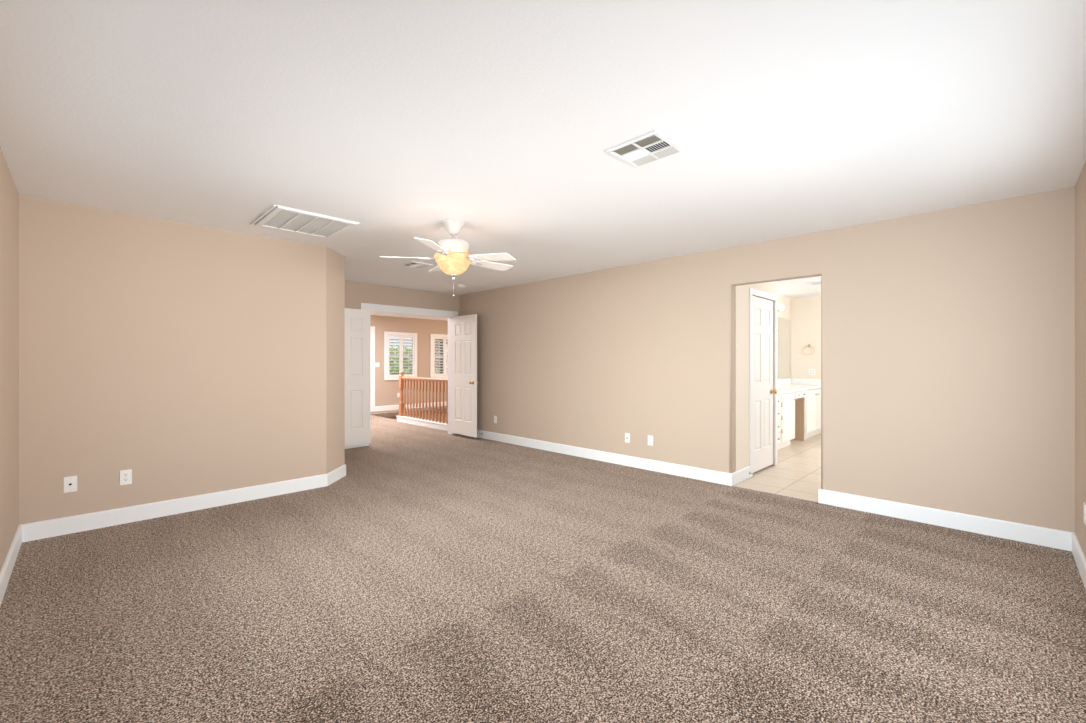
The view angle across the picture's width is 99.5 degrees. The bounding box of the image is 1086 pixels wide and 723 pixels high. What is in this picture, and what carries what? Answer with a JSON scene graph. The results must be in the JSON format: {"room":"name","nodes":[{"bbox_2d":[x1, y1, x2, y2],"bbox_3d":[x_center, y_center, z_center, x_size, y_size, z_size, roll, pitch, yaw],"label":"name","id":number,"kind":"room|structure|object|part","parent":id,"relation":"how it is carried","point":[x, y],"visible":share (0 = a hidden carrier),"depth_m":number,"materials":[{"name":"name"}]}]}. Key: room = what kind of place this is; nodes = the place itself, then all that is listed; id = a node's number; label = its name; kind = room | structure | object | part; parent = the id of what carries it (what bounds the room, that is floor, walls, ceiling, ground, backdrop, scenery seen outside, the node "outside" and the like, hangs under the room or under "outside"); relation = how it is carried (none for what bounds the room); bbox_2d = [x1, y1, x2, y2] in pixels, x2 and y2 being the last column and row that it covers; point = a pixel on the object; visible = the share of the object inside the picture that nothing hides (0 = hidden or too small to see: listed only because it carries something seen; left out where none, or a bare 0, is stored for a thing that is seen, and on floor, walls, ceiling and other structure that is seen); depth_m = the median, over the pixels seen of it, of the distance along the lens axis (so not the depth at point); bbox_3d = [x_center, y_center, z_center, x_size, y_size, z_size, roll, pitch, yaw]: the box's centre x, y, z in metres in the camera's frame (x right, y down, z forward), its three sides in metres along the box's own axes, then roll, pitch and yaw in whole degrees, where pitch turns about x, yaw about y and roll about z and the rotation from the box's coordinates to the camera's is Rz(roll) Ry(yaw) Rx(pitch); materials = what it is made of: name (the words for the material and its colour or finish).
{"room":"empty bedroom","nodes":[
{"label":"empty bedroom","id":0,"kind":"room"},
{"bbox_2d":[0,147,18,571],"bbox_3d":[-1.872,0.050,1.338,0.120,2.440,5.220,0,0,-45],"label":"wall","id":1,"kind":"structure","parent":0,"point":[9,196],"depth_m":2.78,"materials":[{"name":"beige paint"}]},
{"bbox_2d":[0,525,21,605],"bbox_3d":[-1.825,1.208,1.386,0.015,0.125,5.220,0,0,-45],"label":"baseboard","id":2,"kind":"structure","parent":1,"relation":"attached to","point":[11,557],"depth_m":2.72,"materials":[{"name":"white paint"}]},
{"bbox_2d":[19,195,325,524],"bbox_3d":[-3.027,0.050,3.959,2.193,2.440,0.120,0,0,-45],"label":"wall","id":3,"kind":"structure","parent":0,"point":[190,359],"depth_m":3.76,"materials":[{"name":"beige paint"}]},
{"bbox_2d":[63,476,76,492],"bbox_3d":[-3.492,0.908,3.398,0.071,0.116,0.016,0,0,-45],"label":"cable jack plate","id":4,"kind":"object","parent":3,"relation":"attached to","point":[69,483],"visible":1,"depth_m":3.40,"materials":[{"name":"white plastic"}]},
{"bbox_2d":[120,469,131,484],"bbox_3d":[-3.279,0.910,3.616,0.071,0.116,0.008,0,0,-45],"label":"wall outlet","id":5,"kind":"object","parent":3,"relation":"attached to","point":[125,475],"visible":1,"depth_m":3.61,"materials":[{"name":"white plastic"}]},
{"bbox_2d":[21,474,327,541],"bbox_3d":[-2.935,1.208,3.956,2.079,0.125,0.015,0,0,-45],"label":"baseboard","id":6,"kind":"structure","parent":3,"relation":"attached to","point":[101,519],"depth_m":3.76,"materials":[{"name":"white paint"}]},
{"bbox_2d":[326,247,344,473],"bbox_3d":[-2.270,0.050,4.907,0.120,2.440,0.431,0,0,0],"label":"wall","id":7,"kind":"structure","parent":0,"point":[335,262],"depth_m":4.88,"materials":[{"name":"beige paint"}]},
{"bbox_2d":[327,464,345,485],"bbox_3d":[-2.202,1.208,4.907,0.015,0.125,0.444,0,0,0],"label":"baseboard","id":8,"kind":"structure","parent":7,"relation":"attached to","point":[340,472],"depth_m":4.89,"materials":[{"name":"white paint"}]},
{"bbox_2d":[345,281,459,315],"bbox_3d":[-2.447,0.050,7.220,2.630,2.440,0.130,0,0,-45],"label":"wall","id":9,"kind":"structure","parent":0,"point":[356,293],"depth_m":7.27,"materials":[{"name":"beige paint"}]},
{"bbox_2d":[345,444,360,448],"bbox_3d":[-3.018,1.208,6.546,0.870,0.125,0.015,0,0,-45],"label":"baseboard","id":10,"kind":"structure","parent":9,"relation":"attached to","point":[358,445],"depth_m":6.76,"materials":[{"name":"white paint"}]},
{"bbox_2d":[345,308,369,445],"bbox_3d":[-2.848,0.225,6.652,0.721,1.990,0.167,0,0,-45],"label":"door","id":11,"kind":"structure","parent":9,"relation":"in","point":[357,321],"depth_m":6.75,"materials":[{"name":"white paint"}]},
{"bbox_2d":[361,303,457,446],"bbox_3d":[-2.148,0.198,7.507,1.728,2.145,0.150,0,0,-45],"label":"door frame","id":12,"kind":"structure","parent":9,"relation":"attached to","point":[365,306],"depth_m":7.66,"materials":[{"name":"white paint"}]},
{"bbox_2d":[451,314,478,436],"bbox_3d":[-1.327,0.230,7.692,0.167,1.990,0.712,0,0,-44],"label":"door","id":13,"kind":"structure","parent":9,"relation":"in","point":[464,382],"depth_m":7.64,"materials":[{"name":"white paint"}]},
{"bbox_2d":[370,315,447,405],"bbox_3d":[-4.320,1.400,11.745,6.700,5.140,0.120,0,0,-45],"label":"wall","id":14,"kind":"structure","parent":0,"point":[386,391],"depth_m":12.32,"materials":[{"name":"beige paint"}]},
{"bbox_2d":[370,326,374,411],"bbox_3d":[-4.628,0.190,11.338,1.010,2.160,0.020,0,0,-45],"label":"door frame","id":15,"kind":"structure","parent":14,"relation":"attached to","point":[372,328],"depth_m":11.64,"materials":[{"name":"white paint"}]},
{"bbox_2d":[384,331,416,379],"bbox_3d":[-3.786,-0.142,12.226,0.935,1.265,0.156,0,0,-45],"label":"window","id":16,"kind":"structure","parent":14,"relation":"in","point":[387,335],"depth_m":12.18,"materials":[{"name":"white paint"}]},
{"bbox_3d":[-3.903,-0.142,12.072,0.378,1.089,0.032,0,0,-45],"label":"shutter panel","id":17,"kind":"part","parent":16,"relation":"part of","materials":[{"name":"white paint"}]},
{"bbox_3d":[-3.827,-0.142,12.267,0.765,0.040,0.040,0,0,-45],"label":"sash rail","id":18,"kind":"part","parent":16,"relation":"part of","materials":[{"name":"white paint"}]},
{"bbox_3d":[-3.633,-0.142,12.342,0.378,1.089,0.032,0,0,-45],"label":"shutter panel","id":19,"kind":"part","parent":16,"relation":"part of","materials":[{"name":"white paint"}]},
{"bbox_3d":[-3.600,-0.142,12.309,0.011,0.885,0.011,0,0,23],"label":"tilt rod","id":20,"kind":"part","parent":16,"relation":"part of","materials":[{"name":"white paint"}]},
{"bbox_2d":[375,401,445,410],"bbox_3d":[-3.124,1.208,12.846,3.250,0.125,0.015,0,0,-45],"label":"baseboard","id":21,"kind":"structure","parent":14,"relation":"attached to","point":[390,407],"depth_m":12.11,"materials":[{"name":"white paint"}]},
{"bbox_2d":[430,334,447,377],"bbox_3d":[-2.832,-0.142,13.180,0.935,1.265,0.156,0,0,-45],"label":"window","id":22,"kind":"structure","parent":14,"relation":"in","point":[433,337],"depth_m":12.99,"materials":[{"name":"white paint"}]},
{"bbox_3d":[-2.948,-0.142,13.027,0.378,1.089,0.032,0,0,-45],"label":"shutter panel","id":23,"kind":"part","parent":22,"relation":"part of","materials":[{"name":"white paint"}]},
{"bbox_3d":[-2.678,-0.142,13.297,0.378,1.089,0.032,0,0,-45],"label":"shutter panel","id":24,"kind":"part","parent":22,"relation":"part of","materials":[{"name":"white paint"}]},
{"bbox_2d":[0,0,1085,320],"bbox_3d":[-0.699,-1.230,7.051,9.858,0.120,11.880,0,0,-45],"label":"ceiling","id":25,"kind":"structure","parent":0,"point":[397,119],"depth_m":2.20,"materials":[{"name":"white paint"}]},
{"bbox_2d":[251,205,359,238],"bbox_3d":[-2.008,-1.162,3.889,0.646,0.016,0.674,0,0,-45],"label":"ceiling vent","id":26,"kind":"object","parent":25,"relation":"in","point":[278,217],"visible":1,"depth_m":3.85,"materials":[{"name":"white metal"}]},
{"bbox_2d":[400,261,432,268],"bbox_3d":[-1.527,-1.164,5.558,0.290,0.012,0.290,0,0,-45],"label":"ceiling vent","id":27,"kind":"object","parent":25,"relation":"in","point":[413,264],"visible":1,"depth_m":5.55,"materials":[{"name":"white metal"}]},
{"bbox_2d":[380,219,515,295],"bbox_3d":[-0.726,-0.858,3.885,1.107,0.624,1.158,0,0,-45],"label":"ceiling fan","id":28,"kind":"object","parent":25,"relation":"hanging from","point":[452,257],"visible":1,"depth_m":3.77,"materials":[{"name":"white metal"}]},
{"bbox_3d":[-1.141,-0.865,3.821,0.385,0.006,0.134,0,12,-6],"label":"blade","id":29,"kind":"part","parent":28,"relation":"part of","materials":[{"name":"white wood"}]},
{"bbox_3d":[-0.826,-0.872,3.477,0.134,0.006,0.385,12,1,11],"label":"blade","id":30,"kind":"part","parent":28,"relation":"part of","materials":[{"name":"white wood"}]},
{"bbox_3d":[-0.935,-0.865,4.209,0.134,0.006,0.385,-14,6,-27],"label":"blade","id":31,"kind":"part","parent":28,"relation":"part of","materials":[{"name":"white wood"}]},
{"bbox_3d":[-0.751,-0.807,3.862,0.322,0.168,0.322,0,0,-45],"label":"lamp shade","id":32,"kind":"part","parent":28,"relation":"part of","materials":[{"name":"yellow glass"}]},
{"bbox_3d":[-0.412,-0.831,3.667,0.385,0.006,0.134,6,-9,30],"label":"blade","id":33,"kind":"part","parent":28,"relation":"part of","materials":[{"name":"white wood"}]},
{"bbox_3d":[-0.459,-0.862,4.125,0.385,0.006,0.134,1,-12,-42],"label":"blade","id":34,"kind":"part","parent":28,"relation":"part of","materials":[{"name":"white wood"}]},
{"bbox_2d":[605,130,686,168],"bbox_3d":[0.570,-1.164,2.544,0.320,0.012,0.320,0,0,-45],"label":"ceiling vent","id":35,"kind":"object","parent":25,"relation":"in","point":[652,147],"visible":1,"depth_m":2.53,"materials":[{"name":"white metal"}]},
{"bbox_2d":[807,281,820,284],"bbox_3d":[4.094,-1.164,6.824,0.260,0.012,0.260,0,0,-45],"label":"ceiling vent","id":36,"kind":"object","parent":25,"relation":"in","point":[818,282],"visible":0.49,"depth_m":6.85,"materials":[{"name":"white metal"}]},
{"bbox_2d":[0,406,1085,722],"bbox_3d":[-0.689,1.320,7.032,9.870,0.100,11.920,0,0,-45],"label":"floor","id":37,"kind":"structure","parent":0,"point":[445,577],"depth_m":2.37,"materials":[{"name":"brown carpet"}]},
{"bbox_2d":[396,416,447,430],"bbox_3d":[-2.283,1.211,9.029,0.160,0.118,2.193,0,0,-45],"label":"curb","id":38,"kind":"object","parent":37,"relation":"on","point":[425,423],"visible":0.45,"depth_m":8.98,"materials":[{"name":"white paint"}]},
{"bbox_2d":[399,371,447,423],"bbox_3d":[-2.266,0.678,9.012,0.096,0.948,2.146,0,0,-45],"label":"stair railing","id":39,"kind":"object","parent":38,"relation":"on","point":[402,379],"visible":0.85,"depth_m":9.11,"materials":[{"name":"brown wood"}]},
{"bbox_3d":[-2.991,0.678,9.737,0.096,0.948,0.096,0,0,-45],"label":"newel post","id":40,"kind":"part","parent":39,"relation":"part of","materials":[{"name":"brown wood"}]},
{"bbox_3d":[-2.239,0.345,8.985,0.066,0.063,2.068,0,0,-45],"label":"handrail","id":41,"kind":"part","parent":39,"relation":"part of","materials":[{"name":"brown wood"}]},
{"bbox_2d":[777,388,820,449],"bbox_3d":[3.666,0.863,7.192,3.235,0.815,0.604,0,0,-45],"label":"bathroom vanity","id":42,"kind":"object","parent":37,"relation":"on","point":[798,413],"visible":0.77,"depth_m":7.37,"materials":[{"name":"white paint"}]},
{"bbox_3d":[3.246,0.550,6.399,0.360,0.160,0.020,0,0,-45],"label":"drawer","id":43,"kind":"part","parent":42,"relation":"part of","materials":[{"name":"white paint"}]},
{"bbox_3d":[3.246,0.725,6.399,0.360,0.170,0.020,0,0,-45],"label":"drawer","id":44,"kind":"part","parent":42,"relation":"part of","materials":[{"name":"white paint"}]},
{"bbox_3d":[3.246,0.905,6.399,0.360,0.170,0.020,0,0,-45],"label":"drawer","id":45,"kind":"part","parent":42,"relation":"part of","materials":[{"name":"white paint"}]},
{"bbox_3d":[3.246,1.077,6.399,0.360,0.155,0.020,0,0,-45],"label":"drawer","id":46,"kind":"part","parent":42,"relation":"part of","materials":[{"name":"white paint"}]},
{"bbox_3d":[3.592,0.812,6.746,0.580,0.685,0.020,0,0,-45],"label":"door","id":47,"kind":"part","parent":42,"relation":"part of","materials":[{"name":"white paint"}]},
{"bbox_3d":[3.802,0.920,7.366,0.544,0.700,0.540,0,0,-45],"label":"knee space panel","id":48,"kind":"part","parent":42,"relation":"part of","materials":[{"name":"beige paint"}]},
{"bbox_2d":[777,378,820,394],"bbox_3d":[3.659,0.385,7.186,3.258,0.140,0.608,0,0,-45],"label":"countertop","id":49,"kind":"structure","parent":42,"relation":"on","point":[790,385],"depth_m":7.95,"materials":[{"name":"white stone"}]},
{"bbox_3d":[4.006,0.514,7.160,0.510,0.088,0.020,0,0,-45],"label":"drawer","id":50,"kind":"part","parent":42,"relation":"part of","materials":[{"name":"white paint"}]},
{"bbox_3d":[4.402,0.812,7.555,0.530,0.685,0.020,0,0,-45],"label":"door","id":51,"kind":"part","parent":42,"relation":"part of","materials":[{"name":"white paint"}]},
{"bbox_3d":[4.791,0.812,7.944,0.530,0.685,0.020,0,0,-45],"label":"door","id":52,"kind":"part","parent":42,"relation":"part of","materials":[{"name":"white paint"}]},
{"bbox_2d":[385,187,1074,532],"bbox_3d":[0.820,1.400,8.570,3.960,5.140,11.880,0,0,-45],"label":"wall","id":53,"kind":"structure","parent":0,"point":[948,335],"depth_m":3.88,"materials":[{"name":"beige paint"}]},
{"bbox_2d":[477,430,731,485],"bbox_3d":[0.227,1.208,6.395,0.015,0.125,4.816,0,0,-45],"label":"baseboard","id":54,"kind":"structure","parent":53,"relation":"attached to","point":[724,478],"depth_m":5.66,"materials":[{"name":"white paint"}]},
{"bbox_2d":[625,433,629,442],"bbox_3d":[1.024,0.931,5.597,0.071,0.116,0.016,0,0,45],"label":"cable jack plate","id":55,"kind":"object","parent":53,"relation":"attached to","point":[627,435],"visible":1,"depth_m":5.60,"materials":[{"name":"white plastic"}]},
{"bbox_2d":[648,435,652,445],"bbox_3d":[1.254,0.923,5.373,0.071,0.116,0.008,0,0,45],"label":"wall outlet","id":56,"kind":"object","parent":53,"relation":"attached to","point":[650,438],"visible":1,"depth_m":5.37,"materials":[{"name":"white plastic"}]},
{"bbox_2d":[818,489,1073,550],"bbox_3d":[3.016,1.208,3.606,0.015,0.125,1.515,0,0,-45],"label":"baseboard","id":57,"kind":"structure","parent":53,"relation":"attached to","point":[1053,538],"depth_m":3.49,"materials":[{"name":"white paint"}]},
{"bbox_2d":[735,281,776,470],"bbox_3d":[2.146,0.050,5.519,1.220,2.440,0.831,0,0,-45],"label":"wall","id":58,"kind":"structure","parent":0,"point":[741,291],"depth_m":4.94,"materials":[{"name":"beige paint"}]},
{"bbox_2d":[731,466,749,485],"bbox_3d":[2.092,1.208,4.866,0.490,0.125,0.015,0,0,-45],"label":"baseboard","id":59,"kind":"structure","parent":58,"relation":"attached to","point":[738,476],"depth_m":4.84,"materials":[{"name":"white paint"}]},
{"bbox_2d":[749,288,776,476],"bbox_3d":[2.569,0.230,5.344,0.860,2.080,0.014,0,0,-45],"label":"door frame","id":60,"kind":"structure","parent":58,"relation":"attached to","point":[752,291],"depth_m":5.08,"materials":[{"name":"white paint"}]},
{"bbox_2d":[753,296,776,472],"bbox_3d":[2.541,0.256,5.368,0.711,1.985,0.167,0,0,-45],"label":"door","id":61,"kind":"structure","parent":58,"relation":"in","point":[763,391],"depth_m":5.36,"materials":[{"name":"white paint"}]},
{"bbox_2d":[777,378,790,384],"bbox_3d":[3.451,0.365,7.394,3.258,0.100,0.020,0,0,-45],"label":"backsplash","id":62,"kind":"structure","parent":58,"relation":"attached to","point":[779,381],"depth_m":8.23,"materials":[{"name":"white stone"}]},
{"bbox_2d":[777,295,789,378],"bbox_3d":[3.009,0.050,7.053,4.610,2.440,0.120,0,0,-45],"label":"wall","id":63,"kind":"structure","parent":0,"point":[785,313],"depth_m":8.34,"materials":[{"name":"beige paint"}]},
{"bbox_2d":[777,304,783,310],"bbox_3d":[3.728,-0.930,7.585,1.240,0.100,0.144,0,0,-45],"label":"vanity light bar","id":64,"kind":"object","parent":63,"relation":"attached to","point":[779,307],"visible":0.22,"depth_m":7.88,"materials":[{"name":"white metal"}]},
{"bbox_2d":[777,317,789,378],"bbox_3d":[3.463,-0.237,7.416,3.185,1.085,0.010,0,0,-45],"label":"vanity mirror","id":65,"kind":"object","parent":63,"relation":"attached to","point":[783,325],"visible":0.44,"depth_m":8.27,"materials":[{"name":"beige mirror"}]},
{"bbox_2d":[790,296,820,378],"bbox_3d":[5.791,0.050,7.446,0.120,2.440,3.260,0,0,-45],"label":"wall","id":66,"kind":"structure","parent":0,"point":[805,312],"depth_m":8.38,"materials":[{"name":"beige paint"}]},
{"bbox_2d":[808,369,814,374],"bbox_3d":[4.848,0.190,8.298,0.116,0.116,0.008,0,0,45],"label":"wall outlet","id":67,"kind":"object","parent":66,"relation":"attached to","point":[810,371],"visible":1,"depth_m":8.30,"materials":[{"name":"white plastic"}]},
{"bbox_2d":[1075,161,1085,557],"bbox_3d":[1.786,0.050,1.220,5.128,2.440,0.120,0,0,-45],"label":"wall","id":68,"kind":"structure","parent":0,"point":[1080,187],"depth_m":2.82,"materials":[{"name":"beige paint"}]},
{"bbox_2d":[1072,533,1085,588],"bbox_3d":[1.781,1.208,1.311,5.008,0.125,0.015,0,0,-45],"label":"baseboard","id":69,"kind":"structure","parent":68,"relation":"attached to","point":[1077,552],"depth_m":2.79,"materials":[{"name":"white paint"}]},
{"bbox_2d":[1083,502,1085,524],"bbox_3d":[3.147,0.882,2.672,0.071,0.116,0.008,0,0,-45],"label":"wall outlet","id":70,"kind":"object","parent":68,"relation":"attached to","point":[1084,507],"visible":1,"depth_m":2.66,"materials":[{"name":"white plastic"}]},
{"label":"outside","id":71,"kind":"structure","parent":0,"visible":0},
{"bbox_3d":[-14.708,4.145,35.921,50.000,0.150,48.400,0,0,-45],"label":"ground","id":72,"kind":"structure","parent":71,"visible":0},
{"bbox_2d":[389,346,437,374],"bbox_3d":[-5.004,1.753,16.194,3.067,4.634,2.672,0,0,-45],"label":"leafy tree","id":73,"kind":"object","parent":72,"relation":"on","point":[391,346],"visible":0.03,"depth_m":15.89,"materials":[{"name":"green plant"}]},
{"bbox_2d":[435,339,447,373],"bbox_3d":[-4.221,0.670,25.712,4.800,6.800,5.800,0,0,-15],"label":"house","id":74,"kind":"structure","parent":72,"relation":"on","point":[435,339],"depth_m":22.89,"materials":[{"name":"grey paint"}]}
]}

